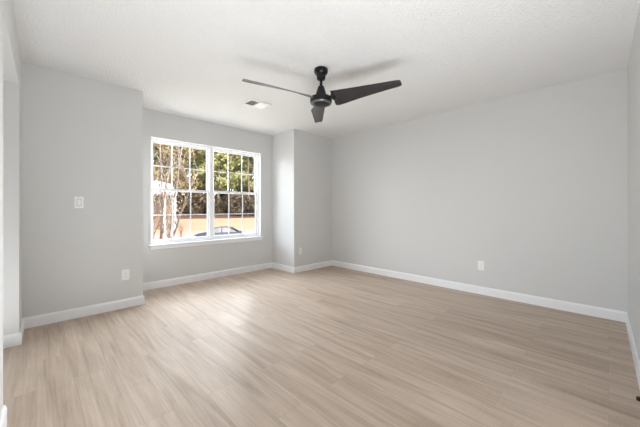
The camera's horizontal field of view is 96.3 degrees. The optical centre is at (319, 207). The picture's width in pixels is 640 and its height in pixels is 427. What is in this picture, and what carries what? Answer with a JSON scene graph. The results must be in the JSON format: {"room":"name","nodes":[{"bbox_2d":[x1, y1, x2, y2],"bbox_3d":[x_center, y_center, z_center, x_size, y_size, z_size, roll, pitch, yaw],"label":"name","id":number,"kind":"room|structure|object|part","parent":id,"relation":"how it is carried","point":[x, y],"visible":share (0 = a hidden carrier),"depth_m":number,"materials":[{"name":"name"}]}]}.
{"room":"empty living room","nodes":[
{"label":"empty living room","id":0,"kind":"room"},
{"bbox_2d":[0,0,21,416],"bbox_3d":[-1.389,-0.116,1.115,0.150,2.440,3.994,0,0,-44],"label":"wall","id":1,"kind":"structure","parent":0,"point":[10,53],"depth_m":2.27,"materials":[{"name":"white paint"}]},
{"bbox_2d":[0,405,6,426],"bbox_3d":[-0.813,1.054,0.631,0.014,0.100,2.295,0,0,-44],"label":"baseboard","id":2,"kind":"structure","parent":1,"relation":"attached to","point":[3,419],"depth_m":1.41,"materials":[{"name":"white paint"}]},
{"bbox_2d":[3,332,21,348],"bbox_3d":[-2.474,1.054,2.262,0.164,0.100,0.014,0,0,-45],"label":"baseboard","id":3,"kind":"object","parent":1,"relation":"attached to","point":[10,340],"visible":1,"depth_m":2.28,"materials":[{"name":"white paint"}]},
{"bbox_2d":[19,318,23,338],"bbox_3d":[-2.563,1.054,2.463,0.014,0.100,0.424,0,0,-44],"label":"baseboard","id":4,"kind":"structure","parent":1,"relation":"attached to","point":[22,321],"depth_m":2.45,"materials":[{"name":"white paint"}]},
{"bbox_2d":[22,61,142,317],"bbox_3d":[-3.184,-0.116,2.693,2.472,2.440,0.779,0,0,-45],"label":"wall","id":5,"kind":"structure","parent":0,"point":[82,136],"depth_m":2.89,"materials":[{"name":"white paint"}]},
{"bbox_2d":[74,197,83,207],"bbox_3d":[-2.428,-0.055,2.887,0.072,0.116,0.012,0,0,-45],"label":"light switch","id":6,"kind":"object","parent":5,"relation":"attached to","point":[78,201],"visible":1,"depth_m":2.88,"materials":[{"name":"white plastic"}]},
{"bbox_2d":[23,295,144,328],"bbox_3d":[-2.363,1.054,2.949,0.974,0.100,0.014,0,0,-45],"label":"baseboard","id":7,"kind":"structure","parent":5,"relation":"attached to","point":[48,318],"depth_m":2.89,"materials":[{"name":"white paint"}]},
{"bbox_2d":[122,269,129,279],"bbox_3d":[-2.147,0.738,3.167,0.072,0.116,0.009,0,0,-45],"label":"wall outlet","id":8,"kind":"object","parent":5,"relation":"attached to","point":[125,273],"visible":1,"depth_m":3.17,"materials":[{"name":"white plastic"}]},
{"bbox_2d":[143,108,271,282],"bbox_3d":[-1.732,-0.116,4.570,2.233,2.440,0.160,0,0,-45],"label":"wall","id":9,"kind":"structure","parent":0,"point":[159,264],"depth_m":4.40,"materials":[{"name":"white paint"}]},
{"bbox_2d":[148,136,263,249],"bbox_3d":[-1.719,-0.202,4.553,1.820,1.548,0.182,0,0,-45],"label":"window","id":10,"kind":"structure","parent":9,"relation":"in","point":[210,239],"depth_m":4.54,"materials":[{"name":"white plastic"}]},
{"bbox_2d":[153,145,205,189],"bbox_3d":[-2.080,-0.596,4.289,0.766,0.644,0.008,0,0,-45],"label":"grille","id":11,"kind":"object","parent":10,"relation":"attached to","point":[187,146],"depth_m":4.28,"materials":[{"name":"white plastic"}]},
{"bbox_3d":[-2.080,-0.593,4.289,0.818,0.706,0.028,0,0,-45],"label":"sash","id":12,"kind":"part","parent":10,"relation":"part of","materials":[{"name":"white plastic"}]},
{"bbox_2d":[153,191,206,238],"bbox_3d":[-2.057,0.102,4.267,0.766,0.688,0.008,0,0,-45],"label":"grille","id":13,"kind":"object","parent":10,"relation":"attached to","point":[201,237],"depth_m":4.33,"materials":[{"name":"white plastic"}]},
{"bbox_3d":[-2.057,0.103,4.267,0.818,0.758,0.028,0,0,-45],"label":"sash","id":14,"kind":"part","parent":10,"relation":"part of","materials":[{"name":"glass"}]},
{"bbox_3d":[-1.688,0.515,4.521,1.820,0.022,0.094,0,0,-45],"label":"sill","id":15,"kind":"part","parent":10,"relation":"part of","materials":[{"name":"white paint"}]},
{"bbox_2d":[214,153,253,191],"bbox_3d":[-1.457,-0.596,4.907,0.766,0.644,0.008,0,0,-45],"label":"grille","id":16,"kind":"object","parent":10,"relation":"attached to","point":[242,154],"depth_m":4.89,"materials":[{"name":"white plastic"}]},
{"bbox_3d":[-1.457,-0.593,4.907,0.818,0.706,0.028,0,0,-45],"label":"sash","id":17,"kind":"part","parent":10,"relation":"part of","materials":[{"name":"white plastic"}]},
{"bbox_2d":[214,193,254,234],"bbox_3d":[-1.434,0.102,4.885,0.766,0.688,0.008,0,0,-45],"label":"grille","id":18,"kind":"object","parent":10,"relation":"attached to","point":[242,213],"depth_m":4.94,"materials":[{"name":"white plastic"}]},
{"bbox_3d":[-1.434,0.103,4.885,0.818,0.758,0.028,0,0,-45],"label":"sash","id":19,"kind":"part","parent":10,"relation":"part of","materials":[{"name":"white plastic"}]},
{"bbox_2d":[143,262,271,290],"bbox_3d":[-1.670,1.054,4.508,2.233,0.100,0.014,0,0,-45],"label":"baseboard","id":20,"kind":"structure","parent":9,"relation":"attached to","point":[198,277],"depth_m":4.37,"materials":[{"name":"white paint"}]},
{"bbox_2d":[272,129,331,266],"bbox_3d":[-0.385,-0.116,5.464,0.938,2.440,0.786,0,0,-45],"label":"wall","id":21,"kind":"structure","parent":0,"point":[301,160],"depth_m":5.12,"materials":[{"name":"white paint"}]},
{"bbox_2d":[272,262,293,272],"bbox_3d":[-0.662,1.054,5.067,0.014,0.100,0.640,0,0,-45],"label":"baseboard","id":22,"kind":"structure","parent":21,"relation":"attached to","point":[274,265],"depth_m":5.04,"materials":[{"name":"white paint"}]},
{"bbox_2d":[294,260,331,272],"bbox_3d":[-0.109,1.054,5.175,0.952,0.100,0.014,0,0,-45],"label":"baseboard","id":23,"kind":"structure","parent":21,"relation":"attached to","point":[297,269],"depth_m":5.14,"materials":[{"name":"white paint"}]},
{"bbox_2d":[3,265,639,426],"bbox_3d":[-0.151,1.164,1.923,5.993,0.120,6.144,0,0,-45],"label":"floor","id":24,"kind":"structure","parent":0,"point":[329,346],"depth_m":2.07,"materials":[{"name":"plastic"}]},
{"bbox_2d":[12,0,639,137],"bbox_3d":[-0.151,-1.461,1.923,5.993,0.250,6.144,0,0,-45],"label":"ceiling","id":25,"kind":"structure","parent":0,"point":[192,59],"depth_m":2.40,"materials":[{"name":"white paint"}]},
{"bbox_2d":[242,99,270,108],"bbox_3d":[-0.814,-1.328,3.678,0.300,0.015,0.224,0,0,-45],"label":"ceiling vent","id":26,"kind":"object","parent":25,"relation":"in","point":[251,102],"visible":1,"depth_m":3.67,"materials":[{"name":"white metal"}]},
{"bbox_2d":[242,66,401,122],"bbox_3d":[-0.009,-1.159,2.634,1.289,0.355,1.316,0,0,-45],"label":"ceiling fan","id":27,"kind":"object","parent":25,"relation":"hanging from","point":[320,100],"visible":1,"depth_m":2.66,"materials":[{"name":"black metal"}]},
{"bbox_3d":[-0.351,-1.041,2.510,0.638,0.093,0.150,0,0,-32],"label":"fan blade","id":28,"kind":"part","parent":27,"relation":"part of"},
{"bbox_3d":[-0.026,-1.041,3.199,0.150,0.093,0.638,0,0,-2],"label":"fan blade","id":29,"kind":"part","parent":27,"relation":"part of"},
{"bbox_3d":[0.407,-1.041,2.572,0.638,0.093,0.150,0,0,28],"label":"fan blade","id":30,"kind":"part","parent":27,"relation":"part of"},
{"bbox_2d":[332,69,626,311],"bbox_3d":[1.887,-0.116,3.945,0.150,2.440,6.144,0,0,-45],"label":"wall","id":31,"kind":"structure","parent":0,"point":[530,186],"depth_m":3.48,"materials":[{"name":"white paint"}]},
{"bbox_2d":[332,260,625,321],"bbox_3d":[1.587,1.054,4.131,0.014,0.100,3.884,0,0,-45],"label":"baseboard","id":32,"kind":"structure","parent":31,"relation":"attached to","point":[605,313],"depth_m":3.49,"materials":[{"name":"white paint"}]},
{"bbox_2d":[478,261,483,269],"bbox_3d":[2.056,0.737,3.662,0.009,0.116,0.072,0,0,-45],"label":"wall outlet","id":33,"kind":"object","parent":31,"relation":"attached to","point":[480,263],"visible":1,"depth_m":3.66,"materials":[{"name":"white plastic"}]},
{"bbox_2d":[627,5,639,360],"bbox_3d":[1.537,-0.116,1.206,4.204,2.440,0.200,0,0,-45],"label":"wall","id":34,"kind":"structure","parent":0,"point":[633,71],"depth_m":2.17,"materials":[{"name":"white paint"}]},
{"bbox_2d":[625,312,639,389],"bbox_3d":[1.481,1.054,1.263,0.014,0.100,4.205,0,0,44],"label":"baseboard","id":35,"kind":"structure","parent":34,"relation":"attached to","point":[627,321],"depth_m":2.11,"materials":[{"name":"white paint"}]},
{"bbox_3d":[-10.057,2.386,16.800,71.859,1.065,28.912,0,0,-45],"label":"lawn","id":36,"kind":"structure","parent":0,"visible":0},
{"bbox_2d":[179,226,182,237],"bbox_3d":[-7.270,1.827,14.993,0.208,1.721,0.520,0,0,-27],"label":"mailbox","id":37,"kind":"object","parent":36,"relation":"on","point":[180,227],"visible":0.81,"depth_m":14.79,"materials":[{"name":"brown metal"}]},
{"bbox_2d":[153,143,214,239],"bbox_3d":[-3.516,-0.424,7.072,2.211,4.968,1.266,0,0,19],"label":"tree","id":38,"kind":"object","parent":36,"relation":"on","point":[164,194],"visible":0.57,"depth_m":7.03,"materials":[{"name":"beige plant"}]},
{"bbox_3d":[-4.020,0.306,6.963,0.083,3.404,0.148,0,0,30],"label":"stem","id":39,"kind":"part","parent":38,"relation":"part of","materials":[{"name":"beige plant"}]},
{"bbox_3d":[-3.956,0.134,7.176,0.095,3.756,0.473,0,0,-31],"label":"stem","id":40,"kind":"part","parent":38,"relation":"part of","materials":[{"name":"beige plant"}]},
{"bbox_3d":[-3.822,0.235,7.069,0.373,3.545,0.122,0,0,-25],"label":"stem","id":41,"kind":"part","parent":38,"relation":"part of","materials":[{"name":"beige plant"}]},
{"bbox_3d":[-3.728,0.140,7.250,0.098,3.841,0.615,0,0,26],"label":"stem","id":42,"kind":"part","parent":38,"relation":"part of","materials":[{"name":"beige plant"}]},
{"bbox_3d":[-3.363,0.575,6.875,0.960,2.866,0.105,0,0,14],"label":"stem","id":43,"kind":"part","parent":38,"relation":"part of","materials":[{"name":"beige plant"}]},
{"label":"outside","id":44,"kind":"structure","parent":0,"visible":0},
{"bbox_2d":[154,218,254,231],"bbox_3d":[-15.108,2.047,37.846,133.364,0.997,65.288,0,0,-45],"label":"grass bank","id":45,"kind":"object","parent":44,"point":[248,223],"visible":0.12,"depth_m":37.94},
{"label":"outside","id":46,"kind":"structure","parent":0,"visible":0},
{"bbox_2d":[154,229,254,239],"bbox_3d":[-10.474,2.774,26.237,120.002,0.458,13.500,0,0,-22],"label":"road","id":47,"kind":"structure","parent":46,"point":[185,234],"depth_m":30.25,"materials":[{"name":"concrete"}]},
{"bbox_2d":[153,181,176,234],"bbox_3d":[-17.632,0.054,30.369,3.650,5.539,4.200,0,0,-12],"label":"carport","id":48,"kind":"object","parent":47,"relation":"on","point":[166,207],"visible":0.14,"depth_m":32.06,"materials":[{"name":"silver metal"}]},
{"bbox_3d":[-15.658,0.714,28.898,0.170,4.218,0.170,0,0,-12],"label":"post","id":49,"kind":"part","parent":48,"relation":"part of","materials":[{"name":"white paint"}]},
{"bbox_3d":[-16.417,0.714,32.468,0.170,4.218,0.170,0,0,-12],"label":"post","id":50,"kind":"part","parent":48,"relation":"part of","materials":[{"name":"white paint"}]},
{"bbox_2d":[193,226,241,240],"bbox_3d":[-8.810,2.304,25.001,3.969,1.328,2.033,0,0,-14],"label":"car","id":51,"kind":"object","parent":47,"relation":"on","point":[222,230],"visible":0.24,"depth_m":24.44,"materials":[{"name":"grey paint"}]},
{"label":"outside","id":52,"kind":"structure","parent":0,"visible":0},
{"bbox_2d":[176,211,254,218],"bbox_3d":[-37.614,0.125,89.671,257.454,3.101,171.204,0,0,-45],"label":"ground","id":53,"kind":"structure","parent":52,"point":[230,215],"depth_m":46.29,"materials":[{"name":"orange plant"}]},
{"bbox_2d":[153,143,165,181],"bbox_3d":[-30.664,-6.125,52.109,5.383,14.576,5.151,0,0,24],"label":"autumn tree","id":54,"kind":"object","parent":53,"relation":"on","point":[155,147],"visible":0.12,"depth_m":52.10,"materials":[{"name":"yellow plant"}]},
{"bbox_2d":[153,152,167,170],"bbox_3d":[-34.475,-10.386,62.838,8.395,22.284,7.665,0,0,44],"label":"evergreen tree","id":55,"kind":"object","parent":53,"relation":"on","point":[155,157],"visible":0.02,"depth_m":59.92,"materials":[{"name":"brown plant"}]},
{"bbox_2d":[154,144,173,183],"bbox_3d":[-31.301,-6.523,55.990,5.326,15.067,5.563,0,0,-22],"label":"autumn tree","id":56,"kind":"object","parent":53,"relation":"on","point":[158,144],"visible":0.08,"depth_m":55.23,"materials":[{"name":"beige plant"}]},
{"bbox_2d":[153,144,185,198],"bbox_3d":[-25.976,-5.173,49.950,4.558,12.896,4.762,0,0,5],"label":"autumn tree","id":57,"kind":"object","parent":53,"relation":"on","point":[165,149],"visible":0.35,"depth_m":49.59,"materials":[{"name":"beige plant"}]},
{"bbox_2d":[173,146,190,184],"bbox_3d":[-26.937,-5.437,54.948,4.601,13.016,4.806,0,0,-42],"label":"autumn tree","id":58,"kind":"object","parent":53,"relation":"on","point":[183,153],"visible":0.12,"depth_m":54.56,"materials":[{"name":"beige plant"}]},
{"bbox_2d":[174,147,202,189],"bbox_3d":[-23.790,-5.940,50.999,5.156,14.503,5.357,0,0,-30],"label":"autumn tree","id":59,"kind":"object","parent":53,"relation":"on","point":[182,184],"visible":0.4,"depth_m":50.12,"materials":[{"name":"beige plant"}]},
{"bbox_2d":[173,187,205,213],"bbox_3d":[-21.640,-1.023,47.144,5.037,4.844,4.951,0,0,-41],"label":"shrub","id":60,"kind":"object","parent":53,"relation":"on","point":[196,198],"visible":0.7,"depth_m":46.15,"materials":[{"name":"brown plant"}]},
{"bbox_2d":[188,151,205,197],"bbox_3d":[-23.394,-5.361,56.494,5.110,12.890,5.584,0,0,22],"label":"leafy tree","id":61,"kind":"object","parent":53,"relation":"on","point":[204,185],"visible":0.07,"depth_m":55.40,"materials":[{"name":"green plant"}]},
{"bbox_2d":[191,203,203,213],"bbox_3d":[-20.376,0.192,47.497,2.273,2.186,2.234,0,0,21],"label":"shrub","id":62,"kind":"object","parent":53,"relation":"on","point":[201,205],"visible":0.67,"depth_m":47.21,"materials":[{"name":"brown plant"}]},
{"bbox_2d":[190,148,215,185],"bbox_3d":[-19.724,-8.102,51.778,6.706,18.903,6.926,0,0,-26],"label":"pine tree","id":63,"kind":"object","parent":53,"relation":"on","point":[202,155],"visible":0.12,"depth_m":51.81,"materials":[{"name":"green plant"}]},
{"bbox_2d":[202,193,220,212],"bbox_3d":[-19.292,-0.692,50.732,4.019,3.866,3.951,0,0,12],"label":"shrub","id":64,"kind":"object","parent":53,"relation":"on","point":[204,204],"visible":0.16,"depth_m":49.86,"materials":[{"name":"brown plant"}]},
{"bbox_2d":[205,152,232,203],"bbox_3d":[-18.121,-5.058,49.851,5.603,12.933,5.127,0,0,19],"label":"leafy tree","id":65,"kind":"object","parent":53,"relation":"on","point":[220,157],"visible":0.49,"depth_m":49.80,"materials":[{"name":"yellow plant"}]},
{"bbox_2d":[214,199,226,213],"bbox_3d":[-17.442,-0.178,49.174,2.988,2.924,3.040,0,0,29],"label":"shrub","id":66,"kind":"object","parent":53,"relation":"on","point":[219,208],"visible":0.82,"depth_m":48.61,"materials":[{"name":"brown plant"}]},
{"bbox_2d":[221,194,230,212],"bbox_3d":[-16.136,-0.846,52.998,4.204,4.114,4.278,0,0,-2],"label":"shrub","id":67,"kind":"object","parent":53,"relation":"on","point":[226,196],"visible":0.13,"depth_m":52.17,"materials":[{"name":"brown plant"}]},
{"bbox_2d":[214,160,240,212],"bbox_3d":[-17.527,-8.072,55.274,6.840,18.668,6.623,0,0,9],"label":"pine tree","id":68,"kind":"object","parent":53,"relation":"on","point":[237,169],"visible":0.02,"depth_m":53.44,"materials":[{"name":"green plant"}]},
{"bbox_3d":[-17.527,-10.613,55.274,6.840,13.586,6.622,0,0,9],"label":"crown","id":69,"kind":"part","parent":68,"relation":"part of","materials":[{"name":"green plant"}]},
{"bbox_2d":[214,154,249,197],"bbox_3d":[-15.826,-6.437,51.441,5.559,15.671,5.742,0,0,28],"label":"pine tree","id":70,"kind":"object","parent":53,"relation":"on","point":[233,163],"visible":0.34,"depth_m":49.80,"materials":[{"name":"green plant"}]},
{"bbox_2d":[225,194,251,215],"bbox_3d":[-13.559,-0.626,48.348,4.386,4.292,4.462,0,0,40],"label":"shrub","id":71,"kind":"object","parent":53,"relation":"on","point":[235,206],"visible":0.85,"depth_m":47.38,"materials":[{"name":"brown plant"}]},
{"bbox_2d":[224,157,253,191],"bbox_3d":[-15.252,-6.152,53.509,6.492,14.985,5.941,0,0,-20],"label":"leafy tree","id":72,"kind":"object","parent":53,"relation":"on","point":[238,167],"visible":0.06,"depth_m":53.84,"materials":[{"name":"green plant"}]},
{"bbox_2d":[232,154,253,214],"bbox_3d":[-12.145,-6.712,49.614,5.856,16.509,6.048,0,0,4],"label":"pine tree","id":73,"kind":"object","parent":53,"relation":"on","point":[247,165],"visible":0.25,"depth_m":49.92,"materials":[{"name":"green plant"}]},
{"bbox_3d":[-12.145,-8.959,49.614,5.856,12.015,6.048,0,0,4],"label":"crown","id":74,"kind":"part","parent":73,"relation":"part of","materials":[{"name":"green plant"}]},
{"bbox_2d":[236,158,253,191],"bbox_3d":[-14.576,-9.986,59.932,7.607,22.117,8.332,0,0,-36],"label":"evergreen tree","id":75,"kind":"object","parent":53,"relation":"on","point":[246,190],"visible":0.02,"depth_m":57.47,"materials":[{"name":"green plant"}]},
{"bbox_2d":[247,195,254,212],"bbox_3d":[-10.372,-0.506,49.119,4.200,4.110,4.274,0,0,36],"label":"shrub","id":76,"kind":"object","parent":53,"relation":"on","point":[252,203],"visible":0.22,"depth_m":48.04,"materials":[{"name":"brown plant"}]},
{"bbox_2d":[249,157,253,188],"bbox_3d":[-12.035,-6.077,53.577,5.422,14.799,5.250,0,0,-44],"label":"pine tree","id":77,"kind":"object","parent":53,"relation":"on","point":[252,158],"visible":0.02,"depth_m":53.87,"materials":[{"name":"green plant"}]}
]}

